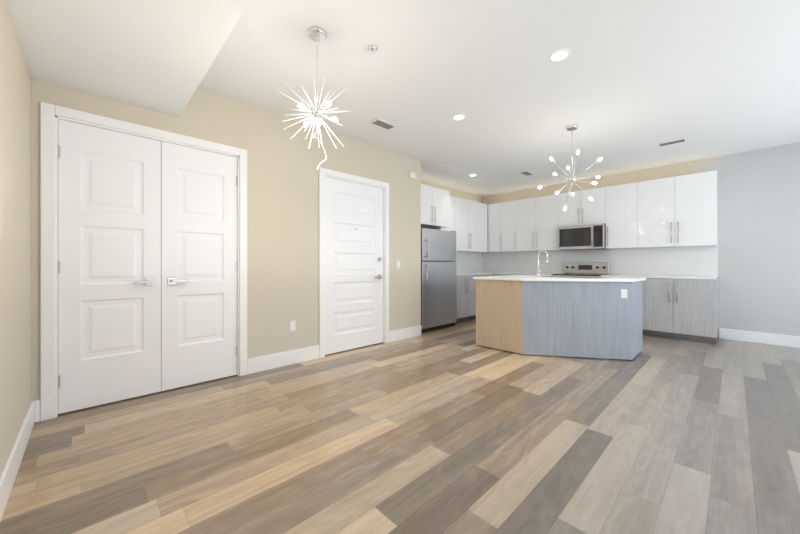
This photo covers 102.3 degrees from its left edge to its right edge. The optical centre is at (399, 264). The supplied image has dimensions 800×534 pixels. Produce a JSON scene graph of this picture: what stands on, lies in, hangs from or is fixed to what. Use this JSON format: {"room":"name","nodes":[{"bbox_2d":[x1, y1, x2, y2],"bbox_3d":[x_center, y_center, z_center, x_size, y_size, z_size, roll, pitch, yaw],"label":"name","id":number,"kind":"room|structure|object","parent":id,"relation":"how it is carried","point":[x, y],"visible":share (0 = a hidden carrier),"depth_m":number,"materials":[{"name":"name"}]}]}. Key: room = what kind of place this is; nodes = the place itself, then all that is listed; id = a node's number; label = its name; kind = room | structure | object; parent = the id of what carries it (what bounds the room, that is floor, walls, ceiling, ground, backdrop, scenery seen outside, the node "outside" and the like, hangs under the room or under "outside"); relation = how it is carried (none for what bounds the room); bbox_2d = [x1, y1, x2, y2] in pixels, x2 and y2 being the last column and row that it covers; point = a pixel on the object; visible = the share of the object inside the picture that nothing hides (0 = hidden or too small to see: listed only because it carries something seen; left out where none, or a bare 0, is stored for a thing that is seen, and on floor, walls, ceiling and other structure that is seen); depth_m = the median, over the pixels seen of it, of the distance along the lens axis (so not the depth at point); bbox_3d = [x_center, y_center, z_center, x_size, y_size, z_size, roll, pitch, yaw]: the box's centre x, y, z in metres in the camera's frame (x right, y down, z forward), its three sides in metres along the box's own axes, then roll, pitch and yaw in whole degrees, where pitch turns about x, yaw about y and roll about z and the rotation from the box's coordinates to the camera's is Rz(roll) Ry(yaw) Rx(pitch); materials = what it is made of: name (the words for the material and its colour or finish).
{"room":"kitchen","nodes":[
{"label":"kitchen","id":0,"kind":"room"},
{"bbox_2d":[0,0,31,475],"bbox_3d":[-0.870,-0.254,0.401,0.120,2.707,5.225,0,0,-44],"label":"wall","id":1,"kind":"structure","parent":0,"point":[15,239],"depth_m":1.72,"materials":[{"name":"paint"}]},
{"bbox_2d":[0,400,39,521],"bbox_3d":[-0.826,1.024,0.464,0.030,0.152,4.955,0,0,-44],"label":"baseboard","id":2,"kind":"structure","parent":1,"relation":"attached to","point":[32,417],"depth_m":1.70,"materials":[{"name":"white wood"}]},
{"bbox_2d":[7,0,250,116],"bbox_3d":[-0.526,-1.458,0.712,0.905,0.337,5.055,0,0,-44],"label":"ceiling","id":3,"kind":"structure","parent":0,"point":[157,55],"depth_m":1.88,"materials":[{"name":"white paint"}]},
{"bbox_2d":[32,79,420,400],"bbox_3d":[-1.202,-0.254,3.629,4.127,2.707,0.120,0,0,-44],"label":"wall","id":4,"kind":"structure","parent":0,"point":[282,231],"depth_m":3.46,"materials":[{"name":"paint"}]},
{"bbox_2d":[58,119,160,413],"bbox_3d":[-2.259,0.016,2.541,0.606,2.144,0.100,0,0,-44],"label":"door","id":5,"kind":"structure","parent":4,"relation":"in","point":[109,266],"depth_m":2.53,"materials":[{"name":"white wood"}]},
{"bbox_2d":[161,141,236,390],"bbox_3d":[-1.820,0.016,2.965,0.606,2.144,0.100,0,0,-44],"label":"door","id":6,"kind":"structure","parent":4,"relation":"in","point":[198,265],"depth_m":2.95,"materials":[{"name":"white wood"}]},
{"bbox_2d":[247,345,318,373],"bbox_3d":[-1.238,1.024,3.499,0.805,0.152,0.016,0,0,-44],"label":"baseboard","id":7,"kind":"structure","parent":4,"relation":"attached to","point":[257,364],"depth_m":3.46,"materials":[{"name":"white wood"}]},
{"bbox_2d":[290,320,295,331],"bbox_3d":[-1.183,0.680,3.557,0.072,0.116,0.007,0,0,-44],"label":"outlet","id":8,"kind":"object","parent":4,"relation":"attached to","point":[292,325],"visible":1,"depth_m":3.56,"materials":[{"name":"white plastic"}]},
{"bbox_2d":[325,177,382,354],"bbox_3d":[-0.567,0.016,4.175,0.933,2.144,0.100,0,0,-44],"label":"entry door","id":9,"kind":"structure","parent":4,"relation":"in","point":[353,265],"depth_m":4.16,"materials":[{"name":"white wood"}]},
{"bbox_2d":[389,325,420,341],"bbox_3d":[0.087,1.024,4.780,0.675,0.152,0.016,0,0,-44],"label":"baseboard","id":10,"kind":"structure","parent":4,"relation":"attached to","point":[400,334],"depth_m":4.75,"materials":[{"name":"white wood"}]},
{"bbox_2d":[409,172,416,179],"bbox_3d":[0.193,-1.340,4.867,0.140,0.090,0.034,0,0,-44],"label":"fire alarm","id":11,"kind":"object","parent":4,"relation":"attached to","point":[412,175],"visible":0.98,"depth_m":4.85,"materials":[{"name":"white plastic"}]},
{"bbox_2d":[0,319,799,533],"bbox_3d":[1.436,1.130,3.159,7.630,0.060,6.350,0,0,-44],"label":"floor","id":12,"kind":"structure","parent":0,"point":[455,429],"depth_m":1.92,"materials":[{"name":"brown wood"}]},
{"bbox_2d":[421,228,455,332],"bbox_3d":[0.460,0.254,5.649,0.910,1.692,0.751,0,0,-44],"label":"fridge","id":13,"kind":"object","parent":12,"relation":"on","point":[438,280],"visible":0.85,"depth_m":5.38,"materials":[{"name":"silver metal"}]},
{"bbox_2d":[453,252,492,322],"bbox_3d":[1.448,0.413,6.728,1.980,1.374,0.628,0,0,-44],"label":"base cabinet","id":14,"kind":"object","parent":12,"relation":"on","point":[469,265],"depth_m":6.34,"materials":[{"name":"grey wood"}]},
{"bbox_2d":[476,279,641,359],"bbox_3d":[2.049,0.650,4.224,1.264,0.899,1.630,0,0,-44],"label":"kitchen island","id":15,"kind":"object","parent":12,"relation":"on","point":[582,316],"depth_m":3.83,"materials":[{"name":"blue wood"}]},
{"bbox_2d":[473,275,644,286],"bbox_3d":[2.050,0.185,4.225,1.320,0.030,1.690,0,0,-44],"label":"island countertop","id":16,"kind":"structure","parent":15,"relation":"on","point":[520,278],"depth_m":3.88,"materials":[{"name":"white stone"}]},
{"bbox_2d":[536,250,547,275],"bbox_3d":[2.052,-0.017,4.614,0.114,0.372,0.166,0,0,-44],"label":"faucet","id":17,"kind":"object","parent":16,"relation":"on","point":[538,269],"visible":1,"depth_m":4.62,"materials":[{"name":"silver metal"}]},
{"bbox_2d":[552,262,608,276],"bbox_3d":[3.247,0.532,5.804,0.690,1.135,0.752,0,0,-44],"label":"range","id":18,"kind":"object","parent":12,"relation":"on","point":[595,269],"visible":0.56,"depth_m":5.91,"materials":[{"name":"silver metal"}]},
{"bbox_2d":[493,246,717,343],"bbox_3d":[3.124,0.413,6.011,0.636,1.374,3.988,0,0,-44],"label":"base cabinet","id":19,"kind":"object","parent":12,"relation":"on","point":[679,293],"depth_m":4.92,"materials":[{"name":"grey wood"}]},
{"bbox_2d":[421,180,482,202],"bbox_3d":[0.882,-0.254,6.704,3.143,2.707,0.120,0,0,-44],"label":"wall","id":20,"kind":"structure","parent":0,"point":[464,195],"depth_m":7.01,"materials":[{"name":"paint"}]},
{"bbox_2d":[421,184,449,228],"bbox_3d":[0.381,-1.008,5.731,0.980,0.665,0.581,0,0,-44],"label":"upper cabinet","id":21,"kind":"object","parent":20,"relation":"attached to","point":[435,207],"visible":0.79,"depth_m":5.60,"materials":[{"name":"white"}]},
{"bbox_2d":[436,196,486,251],"bbox_3d":[1.258,-0.807,6.730,1.660,1.065,0.361,0,0,-44],"label":"upper cabinet","id":22,"kind":"object","parent":20,"relation":"attached to","point":[468,221],"visible":0.6,"depth_m":6.68,"materials":[{"name":"white"}]},
{"bbox_2d":[197,0,799,196],"bbox_3d":[1.436,-1.657,3.159,7.630,0.100,6.350,0,0,-44],"label":"ceiling","id":23,"kind":"structure","parent":0,"point":[626,85],"depth_m":2.78,"materials":[{"name":"white paint"}]},
{"bbox_2d":[277,26,350,169],"bbox_3d":[-0.612,-1.138,2.224,0.496,0.937,0.451,0,0,-44],"label":"starburst","id":24,"kind":"object","parent":23,"relation":"hanging from","point":[317,35],"visible":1,"depth_m":2.22,"materials":[{"name":"silver metal"}]},
{"bbox_2d":[368,45,375,54],"bbox_3d":[-0.206,-1.585,2.387,0.064,0.044,0.064,0,0,-44],"label":"sprinkler","id":25,"kind":"object","parent":23,"relation":"attached to","point":[372,48],"visible":0.98,"depth_m":2.38,"materials":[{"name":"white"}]},
{"bbox_2d":[369,118,396,129],"bbox_3d":[-0.190,-1.600,3.681,0.290,0.013,0.150,0,0,-44],"label":"ceiling vent","id":26,"kind":"object","parent":23,"relation":"in","point":[381,123],"visible":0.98,"depth_m":3.67,"materials":[{"name":"white metal"}]},
{"bbox_2d":[451,113,466,120],"bbox_3d":[0.641,-1.603,3.511,0.170,0.006,0.170,0,0,-44],"label":"recessed light","id":27,"kind":"object","parent":23,"relation":"in","point":[459,116],"visible":1,"depth_m":3.50,"materials":[{"name":"white"}]},
{"bbox_2d":[519,170,533,175],"bbox_3d":[2.227,-1.600,5.654,0.290,0.013,0.150,0,0,-44],"label":"ceiling vent","id":28,"kind":"object","parent":23,"relation":"in","point":[527,173],"visible":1,"depth_m":5.64,"materials":[{"name":"white metal"}]},
{"bbox_2d":[547,48,571,61],"bbox_3d":[1.224,-1.603,2.475,0.170,0.006,0.170,0,0,-44],"label":"recessed light","id":29,"kind":"object","parent":23,"relation":"in","point":[559,55],"visible":1,"depth_m":2.47,"materials":[{"name":"white"}]},
{"bbox_2d":[538,125,601,210],"bbox_3d":[1.979,-1.126,3.785,0.658,0.961,0.670,0,0,-44],"label":"sputnik chandelier","id":30,"kind":"object","parent":23,"relation":"hanging from","point":[572,179],"visible":1,"depth_m":3.76,"materials":[{"name":"silver metal"}]},
{"bbox_2d":[657,137,686,146],"bbox_3d":[3.567,-1.600,4.223,0.150,0.013,0.290,0,0,-44],"label":"ceiling vent","id":31,"kind":"object","parent":23,"relation":"in","point":[680,140],"visible":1,"depth_m":4.21,"materials":[{"name":"white metal"}]},
{"bbox_2d":[483,143,799,337],"bbox_3d":[4.050,-0.254,5.600,0.120,2.707,5.870,0,0,-44],"label":"wall","id":32,"kind":"structure","parent":0,"point":[759,240],"depth_m":4.54,"materials":[{"name":"paint"}]},
{"bbox_2d":[475,170,717,252],"bbox_3d":[3.223,-0.807,6.107,0.361,1.065,3.988,0,0,-44],"label":"upper cabinet","id":33,"kind":"object","parent":32,"relation":"attached to","point":[679,211],"visible":0.98,"depth_m":5.36,"materials":[{"name":"white"}]},
{"bbox_2d":[558,223,605,249],"bbox_3d":[3.354,-0.490,5.908,0.444,0.431,0.762,0,0,-44],"label":"microwave","id":34,"kind":"object","parent":33,"relation":"attached to","point":[586,237],"visible":1,"depth_m":5.75,"materials":[{"name":"silver metal"}]},
{"bbox_2d":[719,328,799,347],"bbox_3d":[5.337,1.024,4.166,0.020,0.152,1.720,0,0,-44],"label":"baseboard","id":35,"kind":"structure","parent":32,"relation":"attached to","point":[738,335],"depth_m":4.48,"materials":[{"name":"white wood"}]}
]}

